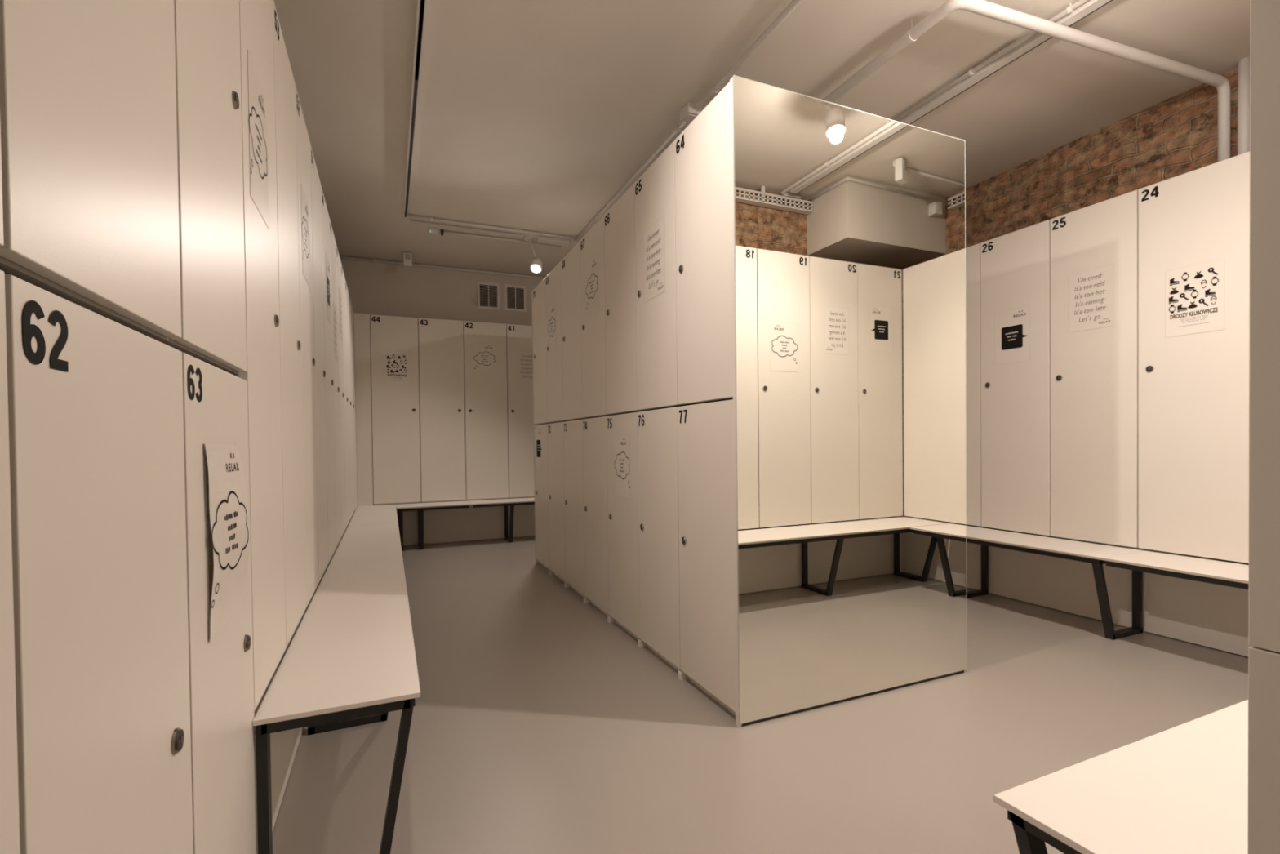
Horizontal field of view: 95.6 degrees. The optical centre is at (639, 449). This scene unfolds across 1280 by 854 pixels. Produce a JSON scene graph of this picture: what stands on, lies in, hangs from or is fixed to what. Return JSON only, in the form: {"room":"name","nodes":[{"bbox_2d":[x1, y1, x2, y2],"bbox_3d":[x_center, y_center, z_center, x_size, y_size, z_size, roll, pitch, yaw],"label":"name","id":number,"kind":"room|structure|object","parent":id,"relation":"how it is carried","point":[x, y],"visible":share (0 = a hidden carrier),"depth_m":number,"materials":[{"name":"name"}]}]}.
{"room":"locker room","nodes":[
{"label":"locker room","id":0,"kind":"room"},
{"bbox_2d":[340,258,542,505],"bbox_3d":[-1.206,-0.556,7.120,5.180,3.100,0.100,-1,1,-23],"label":"wall","id":1,"kind":"structure","parent":0,"point":[375,288],"depth_m":6.53,"materials":[{"name":"beige paint"}]},
{"bbox_2d":[351,306,357,512],"bbox_3d":[-3.035,-0.399,5.853,0.299,1.996,0.779,-1,1,-23],"label":"trim","id":2,"kind":"structure","parent":1,"relation":"attached to","point":[353,313],"depth_m":5.75,"materials":[{"name":"white laminate"}]},
{"bbox_2d":[354,312,373,506],"bbox_3d":[-2.915,-0.404,6.133,0.144,1.996,0.340,-1,1,-23],"label":"filler panel","id":3,"kind":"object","parent":1,"relation":"attached to","point":[362,321],"depth_m":5.98,"materials":[{"name":"white laminate"}]},
{"bbox_2d":[339,255,545,279],"bbox_3d":[-1.371,-2.083,6.959,4.700,0.038,0.034,-1,1,-23],"label":"conduit","id":4,"kind":"object","parent":1,"relation":"attached to","point":[340,256],"visible":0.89,"depth_m":6.58,"materials":[{"name":"metal"}]},
{"bbox_2d":[476,281,499,310],"bbox_3d":[-1.774,-1.803,6.801,0.256,0.312,0.012,-1,1,-23],"label":"air vent","id":5,"kind":"object","parent":1,"relation":"in","point":[488,293],"visible":1,"depth_m":6.80,"materials":[{"name":"white plastic"}]},
{"bbox_2d":[504,284,526,312],"bbox_3d":[-1.486,-1.808,6.926,0.256,0.312,0.012,-1,1,-23],"label":"air vent","id":6,"kind":"object","parent":1,"relation":"in","point":[515,295],"visible":1,"depth_m":6.92,"materials":[{"name":"white plastic"}]},
{"bbox_2d":[506,324,534,497],"bbox_3d":[-1.347,-0.444,6.809,0.466,1.972,0.349,-1,1,-23],"label":"locker","id":7,"kind":"object","parent":1,"relation":"attached to","point":[518,337],"visible":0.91,"depth_m":6.62,"materials":[{"name":"beige laminate"}]},
{"bbox_2d":[517,351,533,382],"bbox_3d":[-1.285,-0.948,6.651,0.238,0.349,0.001,-1,1,-23],"label":"notice","id":8,"kind":"object","parent":7,"relation":"attached to","point":[525,374],"visible":0.75,"depth_m":6.64,"materials":[{"name":"white paper"}]},
{"bbox_2d":[520,355,532,378],"bbox_3d":[-1.279,-0.943,6.653,0.194,0.294,0.001,-1,1,-23],"label":"print","id":9,"kind":"object","parent":8,"relation":"attached to","point":[522,356],"depth_m":6.64},
{"bbox_2d":[272,535,1248,853],"bbox_3d":[0.539,1.079,3.169,5.380,0.100,8.765,-1,1,-23],"label":"floor","id":10,"kind":"structure","parent":0,"point":[540,724],"depth_m":2.10,"materials":[{"name":"grey concrete"}]},
{"bbox_2d":[0,270,20,853],"bbox_3d":[-0.665,0.447,0.194,0.509,1.192,0.459,-1,1,-23],"label":"locker","id":11,"kind":"object","parent":10,"relation":"on","point":[9,790],"visible":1,"depth_m":0.48,"materials":[{"name":"beige laminate"}]},
{"bbox_2d":[0,121,4,245],"bbox_3d":[-0.679,-0.753,0.177,0.509,1.184,0.459,-1,1,-23],"label":"locker","id":12,"kind":"object","parent":11,"relation":"on","point":[2,243],"visible":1,"depth_m":0.49,"materials":[{"name":"beige"}]},
{"bbox_2d":[4,274,193,853],"bbox_3d":[-0.848,0.443,0.616,0.509,1.192,0.459,-1,1,-23],"label":"locker","id":13,"kind":"object","parent":10,"relation":"on","point":[95,411],"visible":1,"depth_m":0.63,"materials":[{"name":"beige laminate"}]},
{"bbox_2d":[0,0,181,340],"bbox_3d":[-0.862,-0.757,0.599,0.509,1.184,0.459,-1,1,-23],"label":"locker","id":14,"kind":"object","parent":13,"relation":"on","point":[88,121],"visible":1,"depth_m":0.65,"materials":[{"name":"beige laminate"}]},
{"bbox_2d":[182,352,257,853],"bbox_3d":[-1.031,0.439,1.038,0.509,1.192,0.459,-1,1,-23],"label":"locker","id":15,"kind":"object","parent":10,"relation":"on","point":[222,729],"visible":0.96,"depth_m":1.05,"materials":[{"name":"beige laminate"}]},
{"bbox_2d":[157,0,246,373],"bbox_3d":[-1.046,-0.760,1.021,0.509,1.184,0.459,-1,1,-23],"label":"locker","id":16,"kind":"object","parent":15,"relation":"on","point":[207,32],"visible":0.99,"depth_m":1.08,"materials":[{"name":"beige laminate"}]},
{"bbox_2d":[204,443,249,642],"bbox_3d":[-0.793,0.162,1.123,0.018,0.349,0.245,-1,1,-23],"label":"poster","id":17,"kind":"object","parent":15,"relation":"attached to","point":[228,504],"visible":1,"depth_m":1.11,"materials":[{"name":"white paper"}]},
{"bbox_2d":[211,453,248,608],"bbox_3d":[-0.793,0.142,1.120,0.011,0.273,0.232,-1,1,-21],"label":"print","id":18,"kind":"object","parent":17,"relation":"attached to","point":[229,515],"depth_m":1.11,"materials":[{"name":"black"}]},
{"bbox_2d":[253,512,354,853],"bbox_3d":[-1.980,0.827,3.787,0.016,0.434,5.329,-1,1,-23],"label":"wall","id":19,"kind":"structure","parent":10,"relation":"on","point":[284,744],"depth_m":1.75,"materials":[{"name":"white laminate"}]},
{"bbox_2d":[252,523,420,853],"bbox_3d":[-1.399,0.829,2.967,0.359,0.456,3.424,-1,1,-23],"label":"bench","id":20,"kind":"object","parent":10,"relation":"on","point":[350,660],"visible":1,"depth_m":1.71,"materials":[{"name":"laminate"}]},
{"bbox_2d":[231,0,285,711],"bbox_3d":[-1.224,-0.370,1.448,0.509,1.972,0.459,-1,1,-23],"label":"locker","id":21,"kind":"object","parent":20,"relation":"on","point":[262,375],"visible":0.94,"depth_m":1.51,"materials":[{"name":"beige laminate"}]},
{"bbox_2d":[247,49,269,229],"bbox_3d":[-0.986,-0.787,1.501,0.001,0.349,0.240,-1,1,-23],"label":"notice","id":22,"kind":"object","parent":21,"relation":"attached to","point":[257,107],"visible":1,"depth_m":1.49,"materials":[{"name":"white paper"}]},
{"bbox_2d":[248,95,267,179],"bbox_3d":[-0.984,-0.806,1.496,0.001,0.273,0.231,-1,1,-23],"label":"print","id":23,"kind":"object","parent":22,"relation":"attached to","point":[251,114],"depth_m":1.49},
{"bbox_2d":[272,0,305,647],"bbox_3d":[-1.408,-0.374,1.870,0.509,1.972,0.459,-1,1,-23],"label":"locker","id":24,"kind":"object","parent":20,"relation":"on","point":[284,82],"visible":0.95,"depth_m":1.93,"materials":[{"name":"beige laminate"}]},
{"bbox_2d":[295,87,319,608],"bbox_3d":[-1.591,-0.378,2.292,0.509,1.972,0.459,-1,1,-23],"label":"locker","id":25,"kind":"object","parent":20,"relation":"on","point":[303,143],"visible":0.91,"depth_m":2.35,"materials":[{"name":"beige laminate"}]},
{"bbox_2d":[300,183,310,288],"bbox_3d":[-1.363,-0.862,2.366,0.001,0.349,0.240,-1,1,-23],"label":"notice","id":26,"kind":"object","parent":25,"relation":"attached to","point":[304,206],"visible":1,"depth_m":2.36,"materials":[{"name":"white paper"}]},
{"bbox_2d":[302,204,309,258],"bbox_3d":[-1.361,-0.881,2.362,0.001,0.273,0.231,-1,1,-23],"label":"print","id":27,"kind":"object","parent":26,"relation":"attached to","point":[306,205],"depth_m":2.38},
{"bbox_2d":[310,144,328,581],"bbox_3d":[-1.774,-0.382,2.714,0.509,1.972,0.459,-1,1,-23],"label":"locker","id":28,"kind":"object","parent":20,"relation":"on","point":[316,187],"visible":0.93,"depth_m":2.78,"materials":[{"name":"beige laminate"}]},
{"bbox_2d":[321,188,335,563],"bbox_3d":[-1.958,-0.385,3.135,0.509,1.972,0.459,-1,1,-23],"label":"locker","id":29,"kind":"object","parent":20,"relation":"on","point":[325,215],"visible":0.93,"depth_m":3.19,"materials":[{"name":"beige laminate"}]},
{"bbox_2d":[325,253,330,324],"bbox_3d":[-1.754,-0.900,3.264,0.002,0.349,0.238,-1,1,-23],"label":"notice","id":30,"kind":"object","parent":29,"relation":"attached to","point":[327,264],"visible":1,"depth_m":3.26,"materials":[{"name":"white paper"}]},
{"bbox_2d":[329,220,341,548],"bbox_3d":[-2.141,-0.389,3.557,0.509,1.972,0.459,-1,1,-23],"label":"locker","id":31,"kind":"object","parent":20,"relation":"on","point":[332,241],"visible":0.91,"depth_m":3.62,"materials":[{"name":"beige laminate"}]},
{"bbox_2d":[333,302,337,362],"bbox_3d":[-1.931,-0.739,3.679,0.001,0.349,0.238,-1,1,-23],"label":"notice","id":32,"kind":"object","parent":31,"relation":"attached to","point":[334,306],"visible":1,"depth_m":3.67,"materials":[{"name":"white paper"}]},
{"bbox_2d":[335,242,346,537],"bbox_3d":[-2.325,-0.393,3.979,0.509,1.972,0.459,-1,1,-23],"label":"locker","id":33,"kind":"object","parent":20,"relation":"on","point":[341,394],"visible":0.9,"depth_m":4.04,"materials":[{"name":"beige"}]},
{"bbox_2d":[338,288,342,342],"bbox_3d":[-2.133,-0.953,4.135,0.001,0.349,0.238,-1,1,-23],"label":"notice","id":34,"kind":"object","parent":33,"relation":"attached to","point":[340,293],"visible":1,"depth_m":4.12,"materials":[{"name":"white paper"}]},
{"bbox_2d":[341,264,349,527],"bbox_3d":[-2.508,-0.397,4.401,0.509,1.972,0.459,-1,1,-23],"label":"locker","id":35,"kind":"object","parent":20,"relation":"on","point":[343,278],"visible":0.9,"depth_m":4.48,"materials":[{"name":"beige"}]},
{"bbox_2d":[347,503,398,526],"bbox_3d":[-2.408,0.808,5.288,0.359,0.456,1.632,-1,1,-23],"label":"bench","id":36,"kind":"object","parent":10,"relation":"on","point":[364,515],"visible":0.61,"depth_m":5.13,"materials":[{"name":"laminate"}]},
{"bbox_2d":[345,280,352,520],"bbox_3d":[-2.691,-0.400,4.823,0.509,1.972,0.459,-1,1,-23],"label":"locker","id":37,"kind":"object","parent":36,"relation":"on","point":[349,402],"visible":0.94,"depth_m":4.90,"materials":[{"name":"beige"}]},
{"bbox_2d":[348,293,355,514],"bbox_3d":[-2.875,-0.404,5.245,0.509,1.972,0.459,-1,1,-23],"label":"locker","id":38,"kind":"object","parent":36,"relation":"on","point":[349,300],"visible":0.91,"depth_m":5.33,"materials":[{"name":"beige"}]},
{"bbox_2d":[395,500,471,551],"bbox_3d":[-2.157,0.795,6.069,0.718,0.457,0.400,-1,1,-23],"label":"bench","id":39,"kind":"object","parent":10,"relation":"on","point":[420,507],"visible":0.94,"depth_m":5.92,"materials":[{"name":"laminate"}]},
{"bbox_2d":[395,504,534,545],"bbox_3d":[-1.039,0.774,6.802,4.114,0.434,0.016,-1,1,-23],"label":"wall","id":40,"kind":"structure","parent":10,"relation":"on","point":[471,523],"depth_m":6.41,"materials":[{"name":"beige paint"}]},
{"bbox_2d":[369,314,421,504],"bbox_3d":[-2.631,-0.421,6.252,0.466,1.972,0.349,-1,1,-23],"label":"locker","id":41,"kind":"object","parent":40,"relation":"on","point":[395,409],"visible":1,"depth_m":6.10,"materials":[{"name":"beige laminate"}]},
{"bbox_2d":[384,351,409,385],"bbox_3d":[-2.552,-0.856,6.101,0.238,0.349,0.001,-1,1,-23],"label":"notice","id":42,"kind":"object","parent":41,"relation":"attached to","point":[397,363],"visible":1,"depth_m":6.10,"materials":[{"name":"white paper"}]},
{"bbox_2d":[386,354,407,376],"bbox_3d":[-2.555,-0.888,6.099,0.201,0.229,0.001,-1,1,-23],"label":"print","id":43,"kind":"object","parent":42,"relation":"attached to","point":[402,366],"depth_m":6.09},
{"bbox_2d":[417,317,466,502],"bbox_3d":[-2.204,-0.429,6.438,0.466,1.972,0.349,-1,1,-23],"label":"locker","id":44,"kind":"object","parent":40,"relation":"on","point":[441,341],"visible":1,"depth_m":6.28,"materials":[{"name":"beige laminate"}]},
{"bbox_2d":[463,320,508,499],"bbox_3d":[-1.776,-0.436,6.623,0.466,1.972,0.349,-1,1,-23],"label":"locker","id":45,"kind":"object","parent":40,"relation":"on","point":[486,402],"visible":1,"depth_m":6.47,"materials":[{"name":"beige laminate"}]},
{"bbox_2d":[473,342,496,374],"bbox_3d":[-1.727,-1.010,6.458,0.240,0.349,0.001,-1,1,-23],"label":"notice","id":46,"kind":"object","parent":45,"relation":"attached to","point":[484,357],"visible":1,"depth_m":6.46,"materials":[{"name":"white paper"}]},
{"bbox_2d":[473,345,494,366],"bbox_3d":[-1.732,-1.030,6.455,0.231,0.273,0.001,-1,1,-23],"label":"print","id":47,"kind":"object","parent":46,"relation":"attached to","point":[488,345],"depth_m":6.46},
{"bbox_2d":[466,497,534,542],"bbox_3d":[-0.647,0.768,6.725,2.570,0.457,0.400,-1,1,-23],"label":"bench","id":48,"kind":"object","parent":10,"relation":"on","point":[512,502],"visible":0.34,"depth_m":6.27,"materials":[{"name":"laminate"}]},
{"bbox_2d":[534,423,549,568],"bbox_3d":[-0.569,0.376,5.075,0.609,1.196,0.462,-1,1,-23],"label":"locker","id":49,"kind":"object","parent":10,"relation":"on","point":[542,517],"visible":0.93,"depth_m":4.91,"materials":[{"name":"beige"}]},
{"bbox_2d":[535,426,542,467],"bbox_3d":[-0.878,-0.020,5.027,0.002,0.349,0.238,-1,1,-23],"label":"notice","id":50,"kind":"object","parent":49,"relation":"attached to","point":[538,430],"visible":1,"depth_m":5.02,"materials":[{"name":"white paper"}]},
{"bbox_2d":[536,431,541,457],"bbox_3d":[-0.872,-0.056,5.009,0.001,0.240,0.178,-1,1,-23],"label":"print","id":51,"kind":"object","parent":50,"relation":"attached to","point":[538,442],"depth_m":5.03},
{"bbox_2d":[532,277,551,424],"bbox_3d":[-0.583,-0.821,5.058,0.609,1.186,0.462,-1,1,-23],"label":"locker","id":52,"kind":"object","parent":49,"relation":"on","point":[540,341],"visible":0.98,"depth_m":4.92,"materials":[{"name":"beige laminate"}]},
{"bbox_2d":[547,422,565,581],"bbox_3d":[-0.384,0.380,4.650,0.609,1.196,0.462,-1,1,-23],"label":"locker","id":53,"kind":"object","parent":10,"relation":"on","point":[555,430],"visible":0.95,"depth_m":4.51,"materials":[{"name":"beige laminate"}]},
{"bbox_2d":[545,260,569,422],"bbox_3d":[-0.398,-0.817,4.634,0.609,1.186,0.462,-1,1,-23],"label":"locker","id":54,"kind":"object","parent":53,"relation":"on","point":[553,279],"visible":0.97,"depth_m":4.47,"materials":[{"name":"beige laminate"}]},
{"bbox_2d":[547,302,555,351],"bbox_3d":[-0.695,-0.961,4.567,0.001,0.349,0.240,-1,1,-23],"label":"notice","id":55,"kind":"object","parent":54,"relation":"attached to","point":[552,309],"visible":1,"depth_m":4.56,"materials":[{"name":"white paper"}]},
{"bbox_2d":[563,419,585,595],"bbox_3d":[-0.200,0.384,4.226,0.609,1.196,0.462,-1,1,-23],"label":"locker","id":56,"kind":"object","parent":10,"relation":"on","point":[572,429],"visible":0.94,"depth_m":4.09,"materials":[{"name":"beige laminate"}]},
{"bbox_2d":[561,240,588,420],"bbox_3d":[-0.214,-0.813,4.209,0.609,1.186,0.462,-1,1,-23],"label":"locker","id":57,"kind":"object","parent":56,"relation":"on","point":[571,263],"visible":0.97,"depth_m":4.07,"materials":[{"name":"beige laminate"}]},
{"bbox_2d":[582,416,608,614],"bbox_3d":[-0.015,0.387,3.802,0.609,1.196,0.462,-1,1,-23],"label":"locker","id":58,"kind":"object","parent":10,"relation":"on","point":[594,429],"visible":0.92,"depth_m":3.66,"materials":[{"name":"beige laminate"}]},
{"bbox_2d":[580,215,613,417],"bbox_3d":[-0.029,-0.809,3.785,0.609,1.186,0.462,-1,1,-23],"label":"locker","id":59,"kind":"object","parent":58,"relation":"on","point":[592,244],"visible":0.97,"depth_m":3.64,"materials":[{"name":"beige laminate"}]},
{"bbox_2d":[586,253,598,318],"bbox_3d":[-0.303,-1.026,3.663,0.001,0.349,0.240,-1,1,-23],"label":"notice","id":60,"kind":"object","parent":59,"relation":"attached to","point":[592,267],"visible":1,"depth_m":3.65,"materials":[{"name":"white paper"}]},
{"bbox_2d":[606,412,639,638],"bbox_3d":[0.169,0.391,3.377,0.609,1.196,0.462,-1,1,-23],"label":"locker","id":61,"kind":"object","parent":10,"relation":"on","point":[623,513],"visible":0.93,"depth_m":3.24,"materials":[{"name":"beige laminate"}]},
{"bbox_2d":[613,434,631,498],"bbox_3d":[-0.100,0.091,3.241,0.001,0.349,0.240,-1,1,-23],"label":"notice","id":62,"kind":"object","parent":61,"relation":"attached to","point":[621,442],"visible":1,"depth_m":3.23,"materials":[{"name":"white paper"}]},
{"bbox_2d":[604,183,644,414],"bbox_3d":[0.155,-0.806,3.361,0.609,1.186,0.462,-1,1,-23],"label":"locker","id":63,"kind":"object","parent":61,"relation":"on","point":[620,220],"visible":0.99,"depth_m":3.22,"materials":[{"name":"beige laminate"}]},
{"bbox_2d":[540,562,735,715],"bbox_3d":[-0.253,1.011,3.704,0.064,0.041,3.237,-1,1,-23],"label":"plinth","id":64,"kind":"object","parent":10,"relation":"on","point":[682,675],"visible":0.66,"depth_m":3.04,"materials":[{"name":"white laminate"}]},
{"bbox_2d":[636,406,680,669],"bbox_3d":[0.354,0.395,2.953,0.609,1.196,0.462,-1,1,-23],"label":"locker","id":65,"kind":"object","parent":10,"relation":"on","point":[657,429],"visible":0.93,"depth_m":2.81,"materials":[{"name":"beige laminate"}]},
{"bbox_2d":[634,140,688,410],"bbox_3d":[0.340,-0.802,2.936,0.609,1.186,0.462,-1,1,-23],"label":"locker","id":66,"kind":"object","parent":65,"relation":"on","point":[655,189],"visible":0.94,"depth_m":2.78,"materials":[{"name":"beige laminate"}]},
{"bbox_2d":[643,216,665,302],"bbox_3d":[0.067,-0.915,2.815,0.001,0.349,0.238,-1,1,-23],"label":"notice","id":67,"kind":"object","parent":66,"relation":"attached to","point":[654,237],"visible":1,"depth_m":2.81,"materials":[{"name":"white paper"}]},
{"bbox_2d":[646,227,663,289],"bbox_3d":[0.069,-0.910,2.808,0.001,0.294,0.194,-1,1,-23],"label":"print","id":68,"kind":"object","parent":67,"relation":"attached to","point":[654,264],"depth_m":2.81},
{"bbox_2d":[677,399,735,711],"bbox_3d":[0.538,0.399,2.529,0.609,1.196,0.462,-1,1,-23],"label":"locker","id":69,"kind":"object","parent":10,"relation":"on","point":[704,430],"visible":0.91,"depth_m":2.38,"materials":[{"name":"beige laminate"}]},
{"bbox_2d":[675,81,733,404],"bbox_3d":[0.524,-0.798,2.512,0.609,1.186,0.462,-1,1,-23],"label":"locker","id":70,"kind":"object","parent":69,"relation":"on","point":[703,202],"visible":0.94,"depth_m":2.37,"materials":[{"name":"beige laminate"}]},
{"bbox_2d":[966,525,1144,639],"bbox_3d":[1.610,0.762,5.298,0.412,0.457,4.818,-1,1,-23],"label":"bench","id":71,"kind":"object","parent":10,"relation":"on","point":[1086,552],"visible":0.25,"depth_m":3.24,"materials":[{"name":"laminate"}]},
{"bbox_2d":[965,243,981,526],"bbox_3d":[2.470,-0.454,4.329,0.449,1.972,0.460,-1,1,-23],"label":"locker","id":72,"kind":"object","parent":71,"relation":"on","point":[973,383],"visible":0.12,"depth_m":4.08,"materials":[{"name":"beige laminate"}]},
{"bbox_2d":[980,219,1050,536],"bbox_3d":[2.654,-0.450,3.906,0.449,1.972,0.460,-1,1,-23],"label":"locker","id":73,"kind":"object","parent":71,"relation":"on","point":[1015,266],"visible":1,"depth_m":3.79,"materials":[{"name":"beige laminate"}]},
{"bbox_2d":[994,305,1030,364],"bbox_3d":[2.449,-0.749,3.821,0.002,0.349,0.238,-1,1,-23],"label":"notice","id":74,"kind":"object","parent":73,"relation":"attached to","point":[1011,326],"visible":1,"depth_m":3.82,"materials":[{"name":"white paper"}]},
{"bbox_2d":[1001,310,1027,350],"bbox_3d":[2.456,-0.785,3.804,0.001,0.240,0.178,-1,1,-23],"label":"print","id":75,"kind":"object","parent":74,"relation":"attached to","point":[1017,343],"depth_m":3.82},
{"bbox_2d":[1049,190,1139,548],"bbox_3d":[2.838,-0.446,3.483,0.449,1.972,0.460,-1,1,-23],"label":"locker","id":76,"kind":"object","parent":71,"relation":"on","point":[1095,372],"visible":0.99,"depth_m":3.37,"materials":[{"name":"beige laminate"}]},
{"bbox_2d":[1068,263,1113,333],"bbox_3d":[2.634,-0.878,3.392,0.001,0.349,0.238,-1,1,-23],"label":"poster","id":77,"kind":"object","parent":76,"relation":"attached to","point":[1091,292],"visible":1,"depth_m":3.39,"materials":[{"name":"white paper"}]},
{"bbox_2d":[1074,272,1110,324],"bbox_3d":[2.636,-0.873,3.386,0.001,0.294,0.194,-1,1,-23],"label":"print","id":78,"kind":"object","parent":77,"relation":"attached to","point":[1100,273],"depth_m":3.39},
{"bbox_2d":[1137,151,1249,563],"bbox_3d":[3.022,-0.443,3.060,0.449,1.972,0.460,-1,1,-23],"label":"locker","id":79,"kind":"object","parent":71,"relation":"on","point":[1193,439],"visible":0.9,"depth_m":2.96,"materials":[{"name":"beige laminate"}]},
{"bbox_2d":[1164,257,1224,337],"bbox_3d":[2.824,-0.767,2.959,0.001,0.349,0.238,-1,1,-23],"label":"notice","id":80,"kind":"object","parent":79,"relation":"attached to","point":[1194,295],"visible":1,"depth_m":2.95,"materials":[{"name":"white paper"}]},
{"bbox_2d":[1178,315,1208,327],"bbox_3d":[2.824,-0.657,2.961,0.001,0.040,0.129,-1,1,-23],"label":"print","id":81,"kind":"object","parent":80,"relation":"attached to","point":[1206,315],"depth_m":2.96},
{"bbox_2d":[1168,267,1218,319],"bbox_3d":[2.822,-0.799,2.961,0.001,0.229,0.201,-1,1,-23],"label":"print","id":82,"kind":"object","parent":80,"relation":"attached to","point":[1171,281],"depth_m":2.97},
{"bbox_2d":[966,542,1252,656],"bbox_3d":[2.146,0.767,4.649,0.016,0.434,6.472,-1,1,-23],"label":"wall","id":83,"kind":"structure","parent":10,"relation":"on","point":[1213,615],"depth_m":3.28,"materials":[{"name":"white paint"}]},
{"bbox_2d":[993,699,1248,853],"bbox_3d":[1.997,0.812,1.392,2.817,0.457,0.415,-1,1,-23],"label":"bench","id":84,"kind":"object","parent":10,"relation":"on","point":[1182,788],"visible":0.81,"depth_m":1.00,"materials":[{"name":"laminate"}]},
{"bbox_2d":[1100,550,1248,589],"bbox_3d":[2.792,0.786,2.579,0.412,0.457,1.105,-1,1,-23],"label":"bench","id":85,"kind":"object","parent":10,"relation":"on","point":[1207,571],"visible":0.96,"depth_m":2.79,"materials":[{"name":"laminate"}]},
{"bbox_2d":[1247,0,1279,853],"bbox_3d":[0.793,-0.149,0.352,0.290,2.430,0.516,-1,1,-23],"label":"locker","id":86,"kind":"object","parent":10,"relation":"on","point":[1264,572],"visible":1,"depth_m":0.52,"materials":[{"name":"white laminate"}]},
{"bbox_3d":[0.549,-0.219,4.042,0.617,2.388,3.237,-1,1,-23],"label":"bank","id":87,"kind":"object","parent":10,"relation":"on","visible":0},
{"bbox_2d":[531,290,540,564],"bbox_3d":[-0.381,-0.208,5.419,1.235,2.432,0.026,-1,1,-23],"label":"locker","id":88,"kind":"object","parent":87,"relation":"attached to","point":[537,562],"visible":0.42,"depth_m":5.17,"materials":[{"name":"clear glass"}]},
{"bbox_2d":[729,75,967,726],"bbox_3d":[0.922,-0.181,2.422,1.235,2.432,0.026,-1,1,-23],"label":"wall mirror","id":89,"kind":"object","parent":87,"relation":"attached to","point":[848,224],"visible":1,"depth_m":2.37,"materials":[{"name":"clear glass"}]},
{"bbox_2d":[273,0,1250,276],"bbox_3d":[0.502,-2.120,3.124,5.380,0.100,8.765,-1,1,-23],"label":"ceiling","id":90,"kind":"structure","parent":0,"point":[532,115],"depth_m":3.27,"materials":[{"name":"paint"}]},
{"bbox_2d":[403,252,412,266],"bbox_3d":[-2.439,-1.998,6.089,0.084,0.155,0.093,-1,1,-23],"label":"sensor","id":91,"kind":"object","parent":90,"relation":"attached to","point":[407,257],"visible":1,"depth_m":6.05,"materials":[{"name":"white plastic"}]},
{"bbox_2d":[403,0,426,218],"bbox_3d":[-0.723,-2.018,2.012,0.036,0.042,6.700,-1,1,-23],"label":"track","id":92,"kind":"object","parent":90,"relation":"attached to","point":[420,4],"visible":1,"depth_m":3.26,"materials":[{"name":"black metal"}]},
{"bbox_2d":[426,226,443,235],"bbox_3d":[-1.929,-2.051,5.468,0.143,0.046,0.116,-1,1,-23],"label":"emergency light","id":93,"kind":"object","parent":90,"relation":"attached to","point":[433,231],"visible":1,"depth_m":5.43,"materials":[{"name":"white plastic"}]},
{"bbox_2d":[408,217,523,238],"bbox_3d":[-1.599,-2.061,5.403,1.020,0.032,0.056,-1,1,-23],"label":"conduit","id":94,"kind":"object","parent":90,"relation":"attached to","point":[415,221],"visible":0.9,"depth_m":5.37,"materials":[{"name":"metal"}]},
{"bbox_2d":[408,214,575,239],"bbox_3d":[-1.332,-2.061,5.389,1.520,0.038,0.032,-1,1,-23],"label":"conduit","id":95,"kind":"object","parent":90,"relation":"attached to","point":[431,219],"visible":1,"depth_m":5.36,"materials":[{"name":"metal"}]},
{"bbox_2d":[444,231,562,247],"bbox_3d":[-1.326,-2.068,5.703,1.140,0.032,0.029,-1,1,-22],"label":"conduit","id":96,"kind":"object","parent":90,"relation":"attached to","point":[445,232],"visible":0.96,"depth_m":5.67,"materials":[{"name":"metal"}]},
{"bbox_2d":[523,235,543,273],"bbox_3d":[-1.028,-1.894,5.639,0.146,0.386,0.275,-1,1,-32],"label":"spotlight","id":97,"kind":"object","parent":90,"relation":"hanging from","point":[537,262],"visible":1,"depth_m":5.57,"materials":[{"name":"white plastic"}]},
{"bbox_2d":[536,235,569,246],"bbox_3d":[-0.864,-2.073,5.767,0.320,0.036,0.100,-1,1,-23],"label":"junction box","id":98,"kind":"object","parent":90,"relation":"attached to","point":[540,239],"visible":1,"depth_m":5.74,"materials":[{"name":"white plastic"}]},
{"bbox_2d":[574,0,803,241],"bbox_3d":[0.571,-2.034,2.901,0.085,0.068,6.100,-1,1,-23],"label":"conduit","id":99,"kind":"object","parent":90,"relation":"attached to","point":[690,111],"visible":0.94,"depth_m":3.45,"materials":[{"name":"white plastic"}]},
{"bbox_2d":[893,0,1089,121],"bbox_3d":[1.815,-2.068,3.386,0.218,0.042,5.203,-1,1,-23],"label":"conduit","id":100,"kind":"object","parent":90,"relation":"attached to","point":[1070,8],"visible":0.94,"depth_m":3.07,"materials":[{"name":"metal"}]},
{"bbox_2d":[898,0,1112,124],"bbox_3d":[1.581,-2.068,3.831,0.063,0.048,6.000,-1,1,-23],"label":"track","id":101,"kind":"object","parent":90,"relation":"attached to","point":[1091,6],"visible":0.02,"depth_m":3.06,"materials":[{"name":"white metal"}]},
{"bbox_2d":[822,0,1231,162],"bbox_3d":[1.650,-1.702,4.433,1.973,0.800,3.558,-1,1,-23],"label":"pipe","id":102,"kind":"object","parent":90,"relation":"attached to","point":[982,7],"visible":0.79,"depth_m":2.89,"materials":[{"name":"white metal"}]},
{"bbox_2d":[965,68,1248,564],"bbox_3d":[2.673,-0.569,4.818,0.100,3.100,7.415,-1,1,-23],"label":"wall","id":103,"kind":"structure","parent":0,"point":[1176,135],"depth_m":3.79,"materials":[{"name":"brick"}]},
{"bbox_2d":[1237,57,1249,155],"bbox_3d":[3.263,-1.701,3.132,0.054,0.798,0.054,-1,1,-23],"label":"conduit","id":104,"kind":"object","parent":103,"relation":"attached to","point":[1243,64],"visible":0.5,"depth_m":3.11,"materials":[{"name":"metal"}]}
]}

